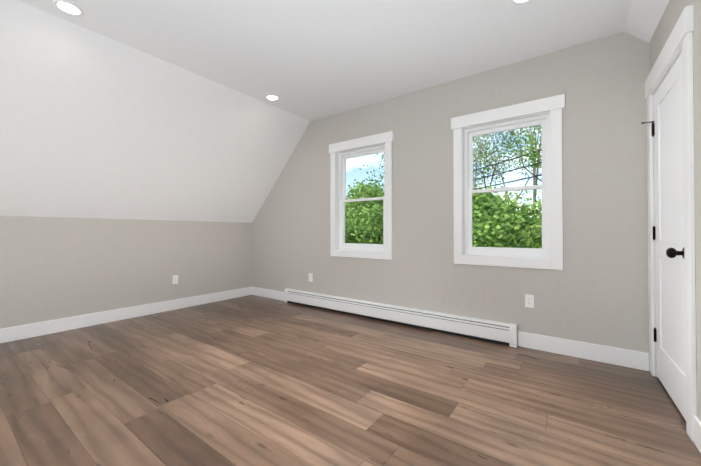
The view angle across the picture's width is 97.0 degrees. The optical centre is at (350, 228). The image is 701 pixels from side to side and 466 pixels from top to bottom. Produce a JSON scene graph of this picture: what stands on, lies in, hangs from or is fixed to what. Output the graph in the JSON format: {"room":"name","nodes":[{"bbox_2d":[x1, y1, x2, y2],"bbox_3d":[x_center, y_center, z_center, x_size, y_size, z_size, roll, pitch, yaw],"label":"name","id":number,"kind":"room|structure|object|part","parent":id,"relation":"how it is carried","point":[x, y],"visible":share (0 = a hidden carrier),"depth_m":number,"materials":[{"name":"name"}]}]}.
{"room":"empty attic bedroom","nodes":[
{"label":"empty attic bedroom","id":0,"kind":"room"},
{"bbox_2d":[0,216,251,328],"bbox_3d":[-3.346,0.525,2.927,0.160,1.290,5.920,0,-1,36],"label":"wall","id":1,"kind":"structure","parent":0,"point":[53,268],"depth_m":3.56,"materials":[{"name":"beige paint"}]},
{"bbox_2d":[0,287,251,343],"bbox_3d":[-3.274,1.002,2.870,0.019,0.135,5.600,0,-1,36],"label":"baseboard","id":2,"kind":"structure","parent":1,"relation":"attached to","point":[9,334],"depth_m":3.55,"materials":[{"name":"white paint"}]},
{"bbox_2d":[172,275,177,283],"bbox_3d":[-2.347,0.682,4.152,0.008,0.115,0.070,0,-1,36],"label":"electrical outlet","id":3,"kind":"object","parent":1,"relation":"attached to","point":[174,279],"visible":1,"depth_m":4.15,"materials":[{"name":"white plastic"}]},
{"bbox_2d":[0,0,309,222],"bbox_3d":[-2.813,-0.868,2.552,1.480,1.831,5.920,0,-1,36],"label":"ceiling","id":4,"kind":"structure","parent":0,"point":[93,124],"depth_m":3.05,"materials":[{"name":"white paint"}]},
{"bbox_2d":[19,0,631,120],"bbox_3d":[-0.866,-1.673,1.139,3.340,0.250,5.920,0,-1,36],"label":"ceiling","id":5,"kind":"structure","parent":0,"point":[310,60],"depth_m":2.49,"materials":[{"name":"white paint"}]},
{"bbox_2d":[53,0,83,15],"bbox_3d":[-1.964,-1.535,2.162,0.164,0.005,0.164,0,-1,36],"label":"recessed light","id":6,"kind":"object","parent":5,"relation":"in","point":[67,7],"visible":1,"depth_m":2.15,"materials":[{"name":"white paint"}]},
{"bbox_2d":[265,95,279,100],"bbox_3d":[-0.908,-1.521,3.608,0.164,0.005,0.164,0,-1,36],"label":"recessed light","id":7,"kind":"object","parent":5,"relation":"in","point":[272,97],"visible":1,"depth_m":3.60,"materials":[{"name":"white paint"}]},
{"bbox_2d":[510,0,530,4],"bbox_3d":[1.146,-1.536,2.047,0.164,0.005,0.164,0,-1,36],"label":"recessed light","id":8,"kind":"object","parent":5,"relation":"in","point":[517,2],"visible":1,"depth_m":2.10,"materials":[{"name":"white paint"}]},
{"bbox_2d":[0,295,700,465],"bbox_3d":[-1.165,1.104,1.330,5.560,0.100,5.920,0,-1,36],"label":"floor","id":9,"kind":"structure","parent":0,"point":[251,380],"depth_m":1.94,"materials":[{"name":"wood"}]},
{"bbox_2d":[284,288,517,347],"bbox_3d":[0.273,0.979,3.701,3.050,0.198,0.071,0,-1,36],"label":"heater","id":10,"kind":"object","parent":9,"relation":"on","point":[502,333],"visible":1,"depth_m":3.35,"materials":[{"name":"white metal"}]},
{"bbox_2d":[252,32,649,352],"bbox_3d":[0.355,-0.171,3.799,4.800,2.700,0.160,0,-1,36],"label":"wall","id":11,"kind":"structure","parent":0,"point":[594,290],"depth_m":2.93,"materials":[{"name":"beige paint"}]},
{"bbox_2d":[252,287,283,300],"bbox_3d":[-1.277,1.022,4.869,0.828,0.135,0.015,0,-1,36],"label":"baseboard","id":12,"kind":"structure","parent":11,"relation":"attached to","point":[273,294],"depth_m":4.87,"materials":[{"name":"white paint"}]},
{"bbox_2d":[309,273,312,281],"bbox_3d":[-0.559,0.684,4.353,0.070,0.115,0.008,0,-1,36],"label":"electrical outlet","id":13,"kind":"object","parent":11,"relation":"attached to","point":[311,277],"visible":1,"depth_m":4.34,"materials":[{"name":"white plastic"}]},
{"bbox_2d":[336,143,384,251],"bbox_3d":[0.136,-0.365,3.908,0.758,1.298,0.074,0,-1,36],"label":"liner","id":14,"kind":"object","parent":11,"relation":"in","point":[337,200],"visible":0.38,"depth_m":4.10,"materials":[{"name":"white paint"}]},
{"bbox_2d":[329,131,393,259],"bbox_3d":[0.105,-0.381,3.866,0.960,1.490,0.030,0,-1,36],"label":"window frame","id":15,"kind":"structure","parent":11,"relation":"in","point":[386,254],"depth_m":3.78,"materials":[{"name":"white paint"}]},
{"bbox_2d":[339,145,384,250],"bbox_3d":[0.182,-0.365,3.971,0.860,1.400,0.130,0,-1,36],"label":"window","id":16,"kind":"structure","parent":11,"relation":"in","point":[340,182],"depth_m":4.03,"materials":[{"name":"white plastic"}]},
{"bbox_3d":[0.157,-0.075,3.935,0.684,0.636,0.032,0,-1,36],"label":"window sash","id":17,"kind":"part","parent":16,"relation":"part of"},
{"bbox_3d":[0.176,-0.664,3.966,0.684,0.626,0.026,0,-1,36],"label":"window sash","id":18,"kind":"part","parent":16,"relation":"part of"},
{"bbox_2d":[462,111,550,259],"bbox_3d":[1.457,-0.375,2.945,0.758,1.298,0.074,0,-1,36],"label":"liner","id":19,"kind":"object","parent":11,"relation":"in","point":[486,124],"visible":0.6,"depth_m":3.08,"materials":[{"name":"white paint"}]},
{"bbox_2d":[464,114,549,257],"bbox_3d":[1.502,-0.374,3.007,0.860,1.400,0.130,0,-1,36],"label":"window","id":20,"kind":"structure","parent":11,"relation":"in","point":[515,122],"depth_m":2.94,"materials":[{"name":"white plastic"}]},
{"bbox_3d":[1.488,-0.383,2.988,0.614,1.138,0.032,0,-1,36],"label":"glass","id":21,"kind":"part","parent":20,"relation":"part of","materials":[{"name":"clear glass"}]},
{"bbox_3d":[1.478,-0.085,2.971,0.684,0.636,0.032,0,-1,36],"label":"window sash","id":22,"kind":"part","parent":20,"relation":"part of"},
{"bbox_3d":[1.497,-0.673,3.002,0.684,0.626,0.026,0,-1,36],"label":"window sash","id":23,"kind":"part","parent":20,"relation":"part of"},
{"bbox_2d":[451,94,564,269],"bbox_3d":[1.426,-0.390,2.902,0.960,1.490,0.030,0,-1,36],"label":"window frame","id":24,"kind":"structure","parent":11,"relation":"in","point":[555,262],"depth_m":2.78,"materials":[{"name":"white paint"}]},
{"bbox_2d":[525,294,533,307],"bbox_3d":[1.602,0.648,2.777,0.070,0.115,0.008,0,-1,36],"label":"electrical outlet","id":25,"kind":"object","parent":11,"relation":"attached to","point":[529,301],"visible":1,"depth_m":2.77,"materials":[{"name":"white plastic"}]},
{"bbox_2d":[518,331,648,370],"bbox_3d":[1.875,0.999,2.569,0.868,0.135,0.015,0,-1,36],"label":"baseboard","id":26,"kind":"structure","parent":11,"relation":"attached to","point":[639,360],"depth_m":2.53,"materials":[{"name":"white paint"}]},
{"bbox_2d":[624,0,668,42],"bbox_3d":[0.782,-1.315,-0.067,0.740,0.990,5.920,0,-1,36],"label":"ceiling","id":27,"kind":"structure","parent":0,"point":[644,18],"depth_m":2.15,"materials":[{"name":"white paint"}]},
{"bbox_2d":[649,0,700,420],"bbox_3d":[0.722,-0.140,-0.030,0.315,2.560,5.922,0,-1,36],"label":"wall","id":28,"kind":"structure","parent":0,"point":[674,9],"depth_m":1.52,"materials":[{"name":"beige paint"}]},
{"bbox_2d":[642,53,685,419],"bbox_3d":[1.970,0.039,1.938,0.122,2.018,0.767,0,-1,36],"label":"door","id":29,"kind":"structure","parent":28,"relation":"in","point":[669,226],"depth_m":1.93,"materials":[{"name":"white paint"}]},
{"bbox_3d":[2.166,0.018,2.251,0.070,1.595,0.030,0,-1,36],"label":"door hinges","id":30,"kind":"part","parent":29,"relation":"part of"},
{"bbox_2d":[666,248,683,258],"bbox_3d":[1.771,0.133,1.688,0.078,0.066,0.066,0,-1,36],"label":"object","id":31,"kind":"structure","parent":29,"relation":"attached to","point":[671,252],"depth_m":1.68,"materials":[{"name":"black metal"}]},
{"bbox_2d":[644,5,696,441],"bbox_3d":[2.023,-0.025,1.882,0.213,2.168,0.960,0,-1,36],"label":"door frame","id":32,"kind":"structure","parent":28,"relation":"attached to","point":[689,230],"depth_m":1.59,"materials":[{"name":"white paint"}]},
{"bbox_2d":[693,415,700,452],"bbox_3d":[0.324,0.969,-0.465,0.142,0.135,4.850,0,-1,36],"label":"baseboard","id":33,"kind":"structure","parent":28,"relation":"attached to","point":[696,431],"depth_m":1.49,"materials":[{"name":"white paint"}]},
{"bbox_3d":[23.287,4.534,39.260,120.000,0.200,84.240,0,-1,36],"label":"lawn","id":34,"kind":"structure","parent":0,"visible":0},
{"bbox_2d":[345,125,541,247],"bbox_3d":[2.429,-6.682,25.543,105.067,30.213,32.294,0,-1,36],"label":"trees","id":35,"kind":"object","parent":34,"relation":"on","point":[503,216],"depth_m":11.13,"materials":[{"name":"green plant"}]}
]}

